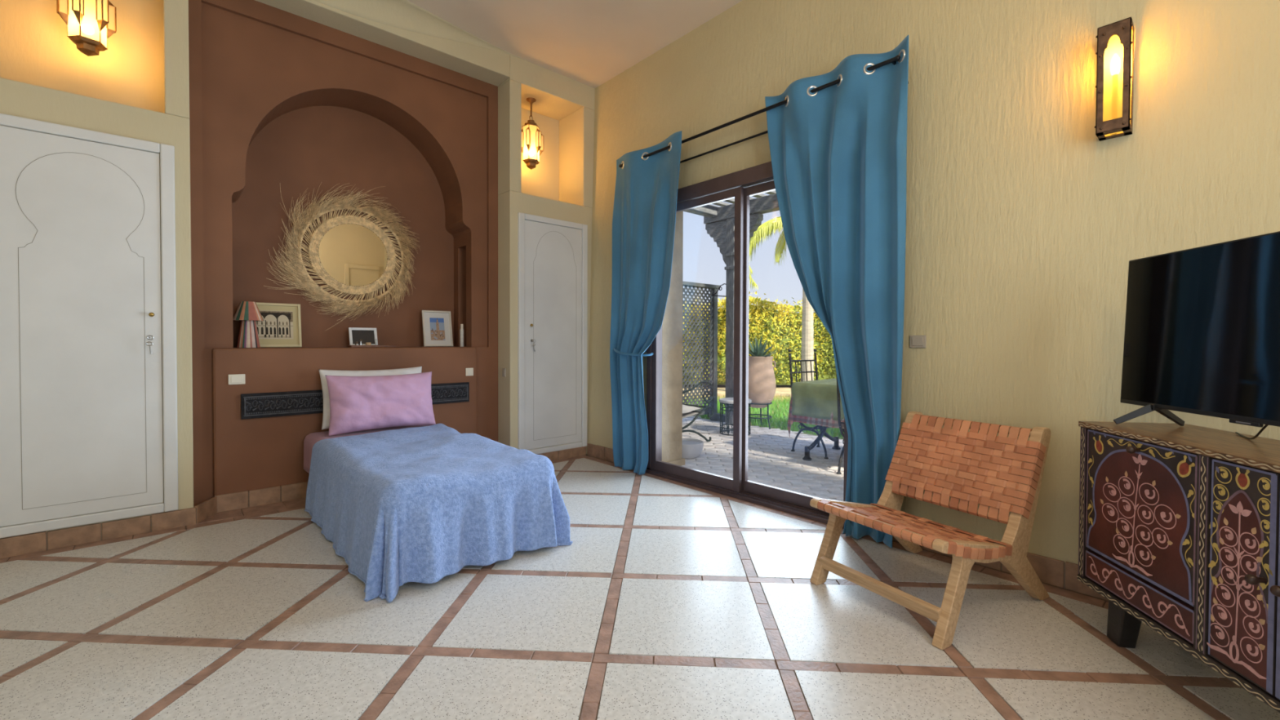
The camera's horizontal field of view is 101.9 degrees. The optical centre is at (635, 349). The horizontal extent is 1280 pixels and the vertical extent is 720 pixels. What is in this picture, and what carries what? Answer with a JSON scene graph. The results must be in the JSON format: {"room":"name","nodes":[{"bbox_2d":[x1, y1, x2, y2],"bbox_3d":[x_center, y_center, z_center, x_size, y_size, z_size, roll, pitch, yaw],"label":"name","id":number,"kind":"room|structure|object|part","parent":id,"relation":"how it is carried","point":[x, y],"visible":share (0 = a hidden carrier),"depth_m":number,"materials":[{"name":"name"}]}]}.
{"room":"bedroom","nodes":[
{"label":"bedroom","id":0,"kind":"room"},
{"bbox_2d":[0,0,595,538],"bbox_3d":[-2.429,-0.793,3.794,5.320,3.650,0.780,-1,1,-42],"label":"wall","id":1,"kind":"structure","parent":0,"point":[138,87],"depth_m":3.26,"materials":[{"name":"beige paint"}]},
{"bbox_2d":[56,0,116,56],"bbox_3d":[-3.103,-1.984,2.938,0.229,0.644,0.213,0,1,5],"label":"lantern","id":2,"kind":"object","parent":1,"relation":"hanging from","point":[90,23],"visible":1,"depth_m":2.91,"materials":[{"name":"yellow glass"}]},
{"bbox_3d":[-3.158,-1.919,2.863,0.029,0.138,0.036,1,1,35],"label":"glass","id":3,"kind":"part","parent":2,"relation":"part of","materials":[{"name":"glass"}]},
{"bbox_3d":[-3.064,-1.918,2.854,0.029,0.138,0.036,0,1,-25],"label":"glass","id":4,"kind":"part","parent":2,"relation":"part of","materials":[{"name":"glass"}]},
{"bbox_3d":[-3.103,-1.892,2.940,0.156,0.313,0.135,0,1,5],"label":"glass pane","id":5,"kind":"part","parent":2,"relation":"part of","materials":[{"name":"yellow glass"}]},
{"bbox_3d":[-3.010,-1.919,2.930,0.036,0.138,0.029,0,1,5],"label":"glass","id":6,"kind":"part","parent":2,"relation":"part of","materials":[{"name":"yellow glass"}]},
{"bbox_3d":[-3.049,-1.921,3.016,0.029,0.138,0.036,1,1,35],"label":"glass","id":7,"kind":"part","parent":2,"relation":"part of","materials":[{"name":"glass"}]},
{"bbox_2d":[0,113,178,537],"bbox_3d":[-2.958,-0.116,2.783,0.745,2.126,0.068,-1,1,-42],"label":"door","id":8,"kind":"structure","parent":1,"relation":"in","point":[82,391],"depth_m":2.79,"materials":[{"name":"white paint"}]},
{"bbox_2d":[0,506,196,559],"bbox_3d":[-3.302,1.003,2.518,1.791,0.102,0.019,-1,1,-42],"label":"baseboard","id":9,"kind":"structure","parent":1,"relation":"attached to","point":[22,544],"depth_m":2.82,"materials":[{"name":"tile"}]},
{"bbox_2d":[194,497,217,523],"bbox_3d":[-2.657,0.992,3.211,0.018,0.106,0.198,0,1,-11],"label":"baseboard reveal","id":10,"kind":"structure","parent":1,"relation":"attached to","point":[208,508],"depth_m":3.21,"materials":[{"name":"tile"}]},
{"bbox_2d":[314,0,528,62],"bbox_3d":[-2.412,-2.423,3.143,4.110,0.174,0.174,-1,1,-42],"label":"ceiling","id":11,"kind":"structure","parent":1,"relation":"attached to","point":[405,15],"depth_m":3.83,"materials":[{"name":"beige paint"}]},
{"bbox_2d":[502,368,506,377],"bbox_3d":[-1.159,0.204,4.560,0.014,0.075,0.055,-1,1,-42],"label":"light switch","id":12,"kind":"object","parent":1,"relation":"attached to","point":[504,370],"visible":1,"depth_m":4.54,"materials":[{"name":"beige plastic"}]},
{"bbox_2d":[521,97,543,169],"bbox_3d":[-0.973,-1.996,4.831,0.229,0.644,0.213,1,1,34],"label":"lantern","id":13,"kind":"object","parent":1,"relation":"hanging from","point":[532,139],"visible":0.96,"depth_m":4.78,"materials":[{"name":"gold metal"}]},
{"bbox_3d":[-1.058,-1.932,4.790,0.036,0.138,0.029,0,1,-26],"label":"glass","id":14,"kind":"part","parent":13,"relation":"part of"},
{"bbox_3d":[-0.980,-1.931,4.738,0.029,0.138,0.036,0,1,4],"label":"glass","id":15,"kind":"part","parent":13,"relation":"part of","materials":[{"name":"glass"}]},
{"bbox_3d":[-0.974,-1.905,4.832,0.156,0.313,0.135,1,1,34],"label":"glass pane","id":16,"kind":"part","parent":13,"relation":"part of","materials":[{"name":"yellow glass"}]},
{"bbox_3d":[-0.896,-1.931,4.779,0.036,0.138,0.029,1,1,34],"label":"glass","id":17,"kind":"part","parent":13,"relation":"part of","materials":[{"name":"glass"}]},
{"bbox_3d":[-0.889,-1.933,4.873,0.036,0.138,0.029,0,1,-26],"label":"glass","id":18,"kind":"part","parent":13,"relation":"part of","materials":[{"name":"glass"}]},
{"bbox_2d":[517,212,587,453],"bbox_3d":[-0.738,-0.126,4.756,0.736,2.130,0.068,-1,1,-42],"label":"door","id":19,"kind":"structure","parent":1,"relation":"in","point":[553,260],"depth_m":4.75,"materials":[{"name":"white paint"}]},
{"bbox_2d":[536,446,586,461],"bbox_3d":[-0.781,0.970,4.758,0.804,0.112,0.017,-1,1,-42],"label":"baseboard","id":20,"kind":"structure","parent":1,"relation":"attached to","point":[579,451],"depth_m":4.86,"materials":[{"name":"tile"}]},
{"bbox_2d":[188,0,497,507],"bbox_3d":[-2.144,-0.649,4.096,2.085,3.354,0.410,-1,1,-42],"label":"wall","id":21,"kind":"structure","parent":0,"point":[291,103],"depth_m":3.99,"materials":[{"name":"brown paint"}]},
{"bbox_2d":[227,373,245,384],"bbox_3d":[-2.594,0.195,3.377,0.088,0.066,0.014,-1,1,-42],"label":"light switch","id":22,"kind":"object","parent":21,"relation":"attached to","point":[237,379],"visible":1,"depth_m":3.37,"materials":[{"name":"beige plastic"}]},
{"bbox_2d":[213,481,307,512],"bbox_3d":[-2.024,0.980,3.893,1.767,0.111,0.019,-1,1,-42],"label":"baseboard","id":23,"kind":"structure","parent":21,"relation":"attached to","point":[241,500],"depth_m":3.46,"materials":[{"name":"tile"}]},
{"bbox_2d":[264,182,418,330],"bbox_3d":[-2.281,-0.747,4.143,1.129,1.205,0.135,-1,1,-42],"label":"mirror","id":24,"kind":"object","parent":21,"relation":"attached to","point":[350,254],"visible":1,"depth_m":4.16,"materials":[{"name":"beige wicker"}]},
{"bbox_2d":[318,223,386,286],"bbox_3d":[-2.277,-0.761,4.201,0.500,0.500,0.004,-1,1,-42],"label":"mirror glass","id":25,"kind":"object","parent":24,"relation":"attached to","point":[350,255],"depth_m":4.19,"materials":[{"name":"mirror"}]},
{"bbox_2d":[212,346,476,496],"bbox_3d":[-2.182,0.506,4.065,1.767,1.045,0.460,-1,1,-42],"label":"headboard","id":26,"kind":"object","parent":21,"relation":"attached to","point":[255,453],"depth_m":3.55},
{"bbox_2d":[232,301,263,347],"bbox_3d":[-2.681,-0.170,3.595,0.176,0.317,0.176,1,1,25],"label":"table lamp","id":27,"kind":"object","parent":26,"relation":"on","point":[247,312],"visible":0.98,"depth_m":3.55,"materials":[{"name":"multicoloured fabric"}]},
{"bbox_3d":[-2.680,-0.264,3.594,0.176,0.130,0.176,1,1,25],"label":"lamp shade","id":28,"kind":"part","parent":27,"relation":"part of","materials":[{"name":"multicoloured fabric"}]},
{"bbox_2d":[255,302,302,347],"bbox_3d":[-2.642,-0.176,3.792,0.335,0.323,0.068,-1,1,-42],"label":"picture frame","id":29,"kind":"object","parent":26,"relation":"on","point":[281,326],"visible":0.74,"depth_m":3.81,"materials":[{"name":"beige"}]},
{"bbox_2d":[258,310,293,338],"bbox_3d":[-2.643,-0.179,3.794,0.235,0.210,0.002,-1,-8,-42],"label":"print","id":30,"kind":"object","parent":29,"relation":"attached to","point":[291,322],"depth_m":3.83},
{"bbox_2d":[348,327,377,345],"bbox_3d":[-2.187,-0.097,4.169,0.205,0.154,0.054,-1,1,-44],"label":"photo frame","id":31,"kind":"object","parent":26,"relation":"on","point":[355,334],"visible":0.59,"depth_m":4.17,"materials":[{"name":"white wood"}]},
{"bbox_3d":[-2.189,-0.096,4.171,0.169,0.127,0.003,-1,-13,-44],"label":"dark pane","id":32,"kind":"part","parent":31,"relation":"part of","materials":[{"name":"black glass"}]},
{"bbox_2d":[346,345,395,347],"bbox_3d":[-2.083,-0.025,4.109,0.335,0.016,0.130,-1,1,-42],"label":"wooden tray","id":33,"kind":"object","parent":26,"relation":"on","point":[350,346],"visible":0.81,"depth_m":4.03,"materials":[{"name":"brown wood"}]},
{"bbox_2d":[421,310,453,346],"bbox_3d":[-1.747,-0.183,4.577,0.252,0.316,0.072,-1,1,-42],"label":"picture frame","id":34,"kind":"object","parent":26,"relation":"on","point":[437,325],"visible":1,"depth_m":4.57,"materials":[{"name":"beige wood"}]},
{"bbox_2d":[429,317,444,340],"bbox_3d":[-1.748,-0.178,4.578,0.124,0.197,0.037,-1,1,-42],"label":"print","id":35,"kind":"object","parent":34,"relation":"attached to","point":[437,325],"depth_m":4.57,"materials":[{"name":"multicoloured"}]},
{"bbox_2d":[460,324,463,346],"bbox_3d":[-1.532,-0.123,4.577,0.032,0.200,0.032,1,1,31],"label":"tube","id":36,"kind":"object","parent":26,"relation":"on","point":[461,325],"visible":1,"depth_m":4.56,"materials":[{"name":"beige"}]},
{"bbox_2d":[240,382,469,419],"bbox_3d":[-1.995,0.368,3.899,1.546,0.164,0.032,-1,1,-42],"label":"carved panel","id":37,"kind":"object","parent":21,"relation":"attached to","point":[260,405],"visible":0.5,"depth_m":3.58,"materials":[{"name":"black wood"}]},
{"bbox_2d":[465,368,473,375],"bbox_3d":[-1.416,0.192,4.424,0.066,0.066,0.014,-1,1,-42],"label":"light switch","id":38,"kind":"object","parent":21,"relation":"attached to","point":[468,371],"visible":1,"depth_m":4.42,"materials":[{"name":"beige plastic"}]},
{"bbox_2d":[406,0,742,88],"bbox_3d":[-0.492,-2.554,1.689,5.450,0.150,6.550,-1,1,-42],"label":"ceiling","id":39,"kind":"structure","parent":0,"point":[588,42],"depth_m":4.03,"materials":[{"name":"paint"}]},
{"bbox_2d":[0,453,1279,719],"bbox_3d":[-0.649,1.171,1.686,4.750,0.200,6.250,-1,1,-42],"label":"floor","id":40,"kind":"structure","parent":0,"point":[668,599],"depth_m":1.93,"materials":[{"name":"beige tile"}]},
{"bbox_2d":[303,425,429,473],"bbox_3d":[-1.369,0.817,3.208,0.882,0.456,1.848,-1,1,-42],"label":"bed","id":41,"kind":"object","parent":40,"relation":"on","point":[312,438],"visible":0.16,"depth_m":3.55,"materials":[{"name":"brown fabric"}]},
{"bbox_2d":[318,366,422,430],"bbox_3d":[-1.922,0.343,3.832,0.712,0.412,0.168,-1,1,-44],"label":"pillow","id":42,"kind":"object","parent":41,"relation":"on","point":[326,420],"visible":0.16,"depth_m":3.69,"materials":[{"name":"white fabric"}]},
{"bbox_2d":[325,371,435,435],"bbox_3d":[-1.798,0.373,3.708,0.711,0.401,0.229,-1,1,-40],"label":"pillow","id":43,"kind":"object","parent":41,"relation":"on","point":[357,403],"visible":1,"depth_m":3.62,"materials":[{"name":"pink fabric"}]},
{"bbox_2d":[303,423,572,602],"bbox_3d":[-1.220,0.802,3.035,1.018,0.494,1.589,-1,1,-42],"label":"blanket","id":44,"kind":"object","parent":41,"relation":"on","point":[424,504],"visible":1,"depth_m":2.54,"materials":[{"name":"blue fabric"}]},
{"bbox_2d":[809,411,1050,649],"bbox_3d":[1.289,0.700,2.300,0.805,0.735,0.613,0,1,-30],"label":"lounge chair","id":45,"kind":"object","parent":40,"relation":"on","point":[911,531],"visible":1,"depth_m":2.24,"materials":[{"name":"brown leather"}]},
{"bbox_3d":[0.900,0.897,2.407,0.223,0.334,0.038,0,1,-29],"label":"leg","id":46,"kind":"part","parent":45,"relation":"part of","materials":[{"name":"brown wood"}]},
{"bbox_3d":[1.060,0.767,2.494,0.595,0.179,0.040,0,1,-29],"label":"rail","id":47,"kind":"part","parent":45,"relation":"part of","materials":[{"name":"brown wood"}]},
{"bbox_3d":[0.959,0.704,2.114,0.034,0.034,0.524,0,1,-29],"label":"rail","id":48,"kind":"part","parent":45,"relation":"part of","materials":[{"name":"brown wood"}]},
{"bbox_3d":[1.346,0.585,2.654,0.333,0.515,0.042,0,1,-29],"label":"post","id":49,"kind":"part","parent":45,"relation":"part of","materials":[{"name":"brown wood"}]},
{"bbox_3d":[1.327,0.927,2.648,0.399,0.269,0.039,0,1,-29],"label":"leg","id":50,"kind":"part","parent":45,"relation":"part of","materials":[{"name":"brown wood"}]},
{"bbox_3d":[1.177,0.906,1.918,0.223,0.334,0.038,0,1,-29],"label":"leg","id":51,"kind":"part","parent":45,"relation":"part of","materials":[{"name":"brown wood"}]},
{"bbox_3d":[1.422,0.702,2.376,0.030,0.030,0.524,0,1,-29],"label":"rail","id":52,"kind":"part","parent":45,"relation":"part of","materials":[{"name":"brown wood"}]},
{"bbox_3d":[1.569,0.360,2.453,0.030,0.030,0.524,0,1,-30],"label":"rail","id":53,"kind":"part","parent":45,"relation":"part of","materials":[{"name":"brown leather"}]},
{"bbox_3d":[1.336,0.775,2.006,0.595,0.179,0.040,0,1,-29],"label":"rail","id":54,"kind":"part","parent":45,"relation":"part of","materials":[{"name":"brown wood"}]},
{"bbox_3d":[1.603,0.936,2.159,0.399,0.269,0.039,0,1,-29],"label":"leg","id":55,"kind":"part","parent":45,"relation":"part of","materials":[{"name":"brown wood"}]},
{"bbox_3d":[1.623,0.593,2.164,0.333,0.515,0.042,0,1,-29],"label":"post","id":56,"kind":"part","parent":45,"relation":"part of","materials":[{"name":"brown wood"}]},
{"bbox_2d":[1076,421,1279,712],"bbox_3d":[1.786,0.690,1.299,0.396,0.795,1.452,0,1,9],"label":"base cabinet","id":57,"kind":"object","parent":40,"relation":"on","point":[1180,526],"visible":1,"depth_m":1.58,"materials":[{"name":"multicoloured wood"}]},
{"bbox_3d":[1.782,0.990,1.890,0.072,0.178,0.081,0,1,9],"label":"leg","id":58,"kind":"part","parent":57,"relation":"part of","materials":[{"name":"black wood"}]},
{"bbox_3d":[1.681,0.340,1.757,0.037,0.026,0.026,0,1,9],"label":"knob","id":59,"kind":"part","parent":57,"relation":"part of","materials":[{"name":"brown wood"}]},
{"bbox_3d":[1.710,0.828,1.775,0.020,0.102,0.466,0,1,9],"label":"drawer","id":60,"kind":"part","parent":57,"relation":"part of","materials":[{"name":"brown wood"}]},
{"bbox_3d":[1.711,0.537,1.771,0.020,0.456,0.466,0,1,9],"label":"drop door","id":61,"kind":"part","parent":57,"relation":"part of","materials":[{"name":"wood"}]},
{"bbox_3d":[1.801,0.905,1.300,0.364,0.024,1.448,0,1,9],"label":"rail","id":62,"kind":"part","parent":57,"relation":"part of","materials":[{"name":"black wood"}]},
{"bbox_2d":[1113,231,1279,439],"bbox_3d":[1.859,-0.025,1.550,0.272,0.628,0.974,0,1,9],"label":"television","id":63,"kind":"object","parent":57,"relation":"on","point":[1202,335],"visible":1,"depth_m":1.69,"materials":[{"name":"black plastic"}]},
{"bbox_3d":[1.654,0.601,1.411,0.020,0.572,0.179,0,1,9],"label":"cabinet door","id":64,"kind":"part","parent":57,"relation":"part of","materials":[{"name":"wood"}]},
{"bbox_3d":[1.616,0.601,1.356,0.040,0.027,0.027,0,1,9],"label":"knob","id":65,"kind":"part","parent":57,"relation":"part of","materials":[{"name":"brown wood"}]},
{"bbox_3d":[1.606,0.602,1.293,0.040,0.027,0.027,0,1,9],"label":"knob","id":66,"kind":"part","parent":57,"relation":"part of","materials":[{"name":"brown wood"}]},
{"bbox_2d":[586,0,1279,564],"bbox_3d":[1.202,-0.776,3.429,0.395,3.650,6.850,-1,1,-42],"label":"wall","id":67,"kind":"structure","parent":0,"point":[1024,227],"depth_m":2.49,"materials":[{"name":"beige paint"}]},
{"bbox_2d":[586,443,613,462],"bbox_3d":[-0.192,0.968,4.710,0.019,0.122,0.830,-1,1,-42],"label":"baseboard","id":68,"kind":"structure","parent":67,"relation":"attached to","point":[601,452],"depth_m":4.85,"materials":[{"name":"tile"}]},
{"bbox_2d":[662,211,683,462],"bbox_3d":[0.300,-0.112,4.551,0.288,2.320,0.032,-1,1,-42],"label":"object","id":69,"kind":"structure","parent":67,"relation":"attached to","point":[672,324],"depth_m":4.56,"materials":[{"name":"stone"}]},
{"bbox_2d":[666,457,684,466],"bbox_3d":[0.311,1.013,4.567,0.306,0.070,0.055,-1,1,-42],"label":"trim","id":70,"kind":"structure","parent":67,"relation":"attached to","point":[680,462],"depth_m":4.59,"materials":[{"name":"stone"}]},
{"bbox_2d":[644,160,848,528],"bbox_3d":[0.728,-0.103,3.722,0.165,2.299,1.800,-1,1,-42],"label":"door","id":71,"kind":"structure","parent":67,"relation":"in","point":[740,185],"depth_m":3.68,"materials":[{"name":"metal"}]},
{"bbox_3d":[0.443,-0.072,4.002,0.033,2.151,0.905,-1,1,-42],"label":"sash","id":72,"kind":"part","parent":71,"relation":"part of","materials":[{"name":"metal"}]},
{"bbox_3d":[0.725,1.028,3.740,0.165,0.038,1.800,-1,1,-42],"label":"frame sill","id":73,"kind":"part","parent":71,"relation":"part of","materials":[{"name":"metal"}]},
{"bbox_3d":[1.032,-0.061,3.414,0.034,2.151,0.835,-1,1,-42],"label":"sash","id":74,"kind":"part","parent":71,"relation":"part of","materials":[{"name":"metal"}]},
{"bbox_2d":[681,462,837,500],"bbox_3d":[0.921,1.079,3.916,0.360,0.064,1.840,-1,1,-42],"label":"trim","id":75,"kind":"structure","parent":67,"relation":"attached to","point":[687,465],"depth_m":4.26,"materials":[{"name":"metal"}]},
{"bbox_2d":[618,55,900,167],"bbox_3d":[0.684,-1.569,3.676,0.169,0.028,2.328,-1,1,-42],"label":"curtain rod","id":76,"kind":"object","parent":67,"relation":"attached to","point":[894,60],"visible":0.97,"depth_m":3.40,"materials":[{"name":"black metal"}]},
{"bbox_2d":[609,130,681,475],"bbox_3d":[0.067,-0.322,4.247,0.119,2.686,0.853,-1,1,-42],"label":"curtain","id":77,"kind":"object","parent":76,"relation":"hanging from","point":[645,207],"visible":1,"depth_m":4.30,"materials":[{"name":"teal fabric"}]},
{"bbox_2d":[613,347,653,356],"bbox_3d":[-0.033,0.013,4.421,0.195,0.084,0.446,-1,1,-42],"label":"tieback","id":78,"kind":"object","parent":77,"relation":"attached to","point":[615,348],"visible":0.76,"depth_m":4.30,"materials":[{"name":"teal fabric"}]},
{"bbox_2d":[764,35,908,548],"bbox_3d":[1.125,-0.307,3.065,0.172,2.701,0.909,-1,1,-44],"label":"curtain","id":79,"kind":"object","parent":76,"relation":"hanging from","point":[838,152],"visible":0.91,"depth_m":2.93,"materials":[{"name":"teal fabric"}]},
{"bbox_2d":[680,80,908,163],"bbox_3d":[0.718,-1.470,3.721,0.056,0.015,2.350,-1,1,-42],"label":"curtain rod","id":80,"kind":"object","parent":67,"relation":"attached to","point":[766,131],"visible":0.3,"depth_m":3.75,"materials":[{"name":"black metal"}]},
{"bbox_2d":[909,335,926,347],"bbox_3d":[1.526,-0.042,2.810,0.014,0.068,0.082,-1,1,-42],"label":"light switch","id":81,"kind":"object","parent":67,"relation":"attached to","point":[915,341],"visible":1,"depth_m":2.80,"materials":[{"name":"beige plastic"}]},
{"bbox_2d":[1093,17,1134,141],"bbox_3d":[2.023,-1.133,2.194,0.121,0.446,0.116,-1,1,-42],"label":"wall sconce","id":82,"kind":"object","parent":67,"relation":"attached to","point":[1115,43],"visible":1,"depth_m":2.16,"materials":[{"name":"metal"}]},
{"bbox_3d":[2.020,-1.124,2.191,0.087,0.424,0.094,-1,1,-42],"label":"glass pane","id":83,"kind":"part","parent":82,"relation":"part of","materials":[{"name":"yellow glass"}]},
{"bbox_2d":[892,535,1108,600],"bbox_3d":[2.239,1.019,1.975,0.018,0.122,2.850,-1,1,-42],"label":"baseboard","id":84,"kind":"structure","parent":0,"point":[1052,571],"depth_m":2.35,"materials":[{"name":"tile"}]},
{"label":"outside","id":85,"kind":"structure","parent":0,"visible":0},
{"bbox_2d":[682,384,844,439],"bbox_3d":[1.164,0.824,19.780,52.000,0.008,52.000,-1,1,-42],"label":"lawn","id":86,"kind":"structure","parent":85,"point":[783,389],"depth_m":11.49,"materials":[{"name":"plant"}]},
{"bbox_2d":[682,290,836,385],"bbox_3d":[2.194,-0.308,13.120,12.049,2.350,1.288,0,1,0],"label":"hedge","id":87,"kind":"object","parent":86,"relation":"on","point":[780,327],"visible":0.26,"depth_m":12.73,"materials":[{"name":"green plant"}]},
{"bbox_2d":[749,216,813,381],"bbox_3d":[3.623,-1.117,10.420,2.835,4.163,2.672,1,1,38],"label":"palm tree","id":88,"kind":"object","parent":86,"relation":"on","point":[765,228],"visible":0.21,"depth_m":10.11,"materials":[{"name":"green plant"}]},
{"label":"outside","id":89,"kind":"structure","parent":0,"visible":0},
{"bbox_2d":[682,416,844,501],"bbox_3d":[1.768,1.195,4.938,2.472,0.304,11.000,-1,1,-42],"label":"ground","id":90,"kind":"structure","parent":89,"point":[771,459],"depth_m":4.97,"materials":[{"name":"grey stone"}]},
{"bbox_2d":[681,438,703,458],"bbox_3d":[0.493,0.967,5.051,0.332,0.148,0.332,-1,1,-42],"label":"bowl planter","id":91,"kind":"object","parent":90,"relation":"on","point":[692,448],"visible":0.63,"depth_m":4.93,"materials":[{"name":"white ceramic"}]},
{"bbox_2d":[682,381,713,441],"bbox_3d":[0.313,0.689,5.669,1.047,0.683,0.523,-1,1,-42],"label":"bench","id":92,"kind":"object","parent":90,"relation":"on","point":[687,411],"visible":0.25,"depth_m":5.68,"materials":[{"name":"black metal"}]},
{"bbox_2d":[682,404,701,418],"bbox_3d":[0.239,0.708,5.604,0.850,0.206,0.480,-1,1,-42],"label":"cushion","id":93,"kind":"object","parent":92,"relation":"on","point":[687,411],"depth_m":5.65,"materials":[{"name":"grey fabric"}]},
{"bbox_3d":[0.500,0.945,5.505,0.914,0.176,0.023,-1,1,-42],"label":"leg","id":94,"kind":"part","parent":92,"relation":"part of","materials":[{"name":"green metal"}]},
{"bbox_3d":[0.478,0.758,5.482,1.045,0.242,0.023,-1,1,-42],"label":"seat rail","id":95,"kind":"part","parent":92,"relation":"part of","materials":[{"name":"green metal"}]},
{"bbox_2d":[682,280,719,417],"bbox_3d":[0.230,0.049,6.721,2.570,1.930,0.100,-1,1,-42],"label":"lattice screen","id":96,"kind":"object","parent":90,"relation":"on","point":[713,358],"visible":0.3,"depth_m":7.31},
{"bbox_3d":[0.224,0.903,6.731,2.420,0.060,0.060,-1,1,-42],"label":"rail","id":97,"kind":"part","parent":96,"relation":"part of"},
{"bbox_3d":[0.233,-0.891,6.706,2.570,0.050,0.100,-1,1,-42],"label":"rail","id":98,"kind":"part","parent":96,"relation":"part of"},
{"bbox_3d":[1.131,0.064,7.521,0.080,1.880,0.070,-1,1,-42],"label":"post","id":99,"kind":"part","parent":96,"relation":"part of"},
{"bbox_2d":[710,413,724,422],"bbox_3d":[1.235,0.967,7.310,0.100,0.100,0.420,-1,1,-42],"label":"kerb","id":100,"kind":"object","parent":90,"relation":"on","point":[716,417],"visible":0.46,"depth_m":7.34,"materials":[{"name":"grey stone"}]},
{"bbox_2d":[683,190,779,424],"bbox_3d":[2.393,-0.470,4.393,2.640,3.055,6.402,-1,1,-42],"label":"pergola","id":101,"kind":"object","parent":90,"relation":"on","point":[719,221],"depth_m":6.93,"materials":[{"name":"grey wood"}]},
{"bbox_3d":[1.142,-0.796,7.045,0.266,0.188,0.029,1,1,40],"label":"iron bracket","id":102,"kind":"part","parent":101,"relation":"part of","materials":[{"name":"black metal"}]},
{"bbox_3d":[1.299,-0.367,6.981,0.130,2.760,0.130,-1,1,-42],"label":"post","id":103,"kind":"part","parent":101,"relation":"part of","materials":[{"name":"grey wood"}]},
{"bbox_2d":[719,397,751,435],"bbox_3d":[1.202,0.814,6.294,0.388,0.419,0.388,1,1,37],"label":"table","id":104,"kind":"object","parent":90,"relation":"on","point":[728,401],"visible":0.61,"depth_m":6.22,"materials":[{"name":"black metal"}]},
{"bbox_2d":[747,402,772,429],"bbox_3d":[1.603,0.852,6.807,0.366,0.332,0.390,1,1,25],"label":"stand","id":105,"kind":"object","parent":90,"relation":"on","point":[767,404],"visible":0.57,"depth_m":6.65,"materials":[{"name":"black metal"}]},
{"bbox_3d":[1.676,0.850,6.959,0.020,0.332,0.052,1,1,25],"label":"leg","id":106,"kind":"part","parent":105,"relation":"part of","materials":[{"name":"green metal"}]},
{"bbox_2d":[748,355,776,408],"bbox_3d":[1.599,0.423,6.788,0.452,0.668,0.452,-1,1,-42],"label":"terracotta pot","id":107,"kind":"object","parent":105,"relation":"on","point":[762,379],"visible":0.7,"depth_m":6.61,"materials":[{"name":"beige ceramic"}]},
{"bbox_2d":[748,332,779,356],"bbox_3d":[1.572,-0.038,6.747,0.603,0.366,0.606,-1,1,-42],"label":"aloe plant","id":108,"kind":"object","parent":107,"relation":"in","point":[757,351],"visible":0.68,"depth_m":6.70,"materials":[{"name":"green plant"}]},
{"bbox_3d":[1.701,0.855,6.644,0.020,0.332,0.052,0,1,-35],"label":"leg","id":109,"kind":"part","parent":105,"relation":"part of","materials":[{"name":"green metal"}]},
{"bbox_2d":[787,349,844,458],"bbox_3d":[1.870,0.522,5.263,0.440,1.042,0.487,0,1,-33],"label":"garden chair","id":110,"kind":"object","parent":90,"relation":"on","point":[806,428],"visible":0.39,"depth_m":5.32,"materials":[{"name":"grey metal"}]},
{"bbox_3d":[1.592,0.305,5.321,0.032,0.612,0.080,0,1,-33],"label":"post","id":111,"kind":"part","parent":110,"relation":"part of","materials":[{"name":"grey metal"}]},
{"bbox_3d":[1.715,0.822,5.138,0.040,0.446,0.438,0,1,-33],"label":"leg frame","id":112,"kind":"part","parent":110,"relation":"part of","materials":[{"name":"grey metal"}]},
{"bbox_3d":[1.927,0.303,5.539,0.032,0.612,0.080,0,1,-33],"label":"post","id":113,"kind":"part","parent":110,"relation":"part of","materials":[{"name":"grey metal"}]},
{"bbox_2d":[802,426,840,460],"bbox_3d":[2.316,0.693,4.660,0.800,0.720,1.570,-1,1,-42],"label":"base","id":114,"kind":"object","parent":90,"relation":"on","point":[823,428],"visible":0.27,"depth_m":5.10,"materials":[{"name":"grey metal"}]},
{"bbox_2d":[786,393,844,436],"bbox_3d":[2.316,0.592,4.656,0.908,0.529,1.667,-1,1,-42],"label":"tablecloth","id":115,"kind":"object","parent":114,"relation":"on","point":[830,423],"visible":0.12,"depth_m":4.82,"materials":[{"name":"red fabric"}]},
{"bbox_2d":[791,378,844,420],"bbox_3d":[2.332,0.540,4.640,0.909,0.438,1.637,-1,1,-42],"label":"tablecloth","id":116,"kind":"object","parent":115,"relation":"on","point":[818,398],"visible":0.19,"depth_m":4.78,"materials":[{"name":"green fabric"}]},
{"bbox_2d":[835,372,844,474],"bbox_3d":[1.988,0.537,4.365,0.487,1.042,0.440,-1,1,-42],"label":"garden chair","id":117,"kind":"object","parent":90,"relation":"on","point":[839,421],"visible":0.16,"depth_m":4.39,"materials":[{"name":"grey metal"}]},
{"bbox_3d":[1.703,0.321,4.376,0.080,0.612,0.032,-1,1,-42],"label":"post","id":118,"kind":"part","parent":117,"relation":"part of","materials":[{"name":"grey metal"}]},
{"bbox_3d":[1.872,0.832,4.536,0.438,0.446,0.040,-1,1,-42],"label":"leg frame","id":119,"kind":"part","parent":117,"relation":"part of","materials":[{"name":"grey metal"}]}
]}

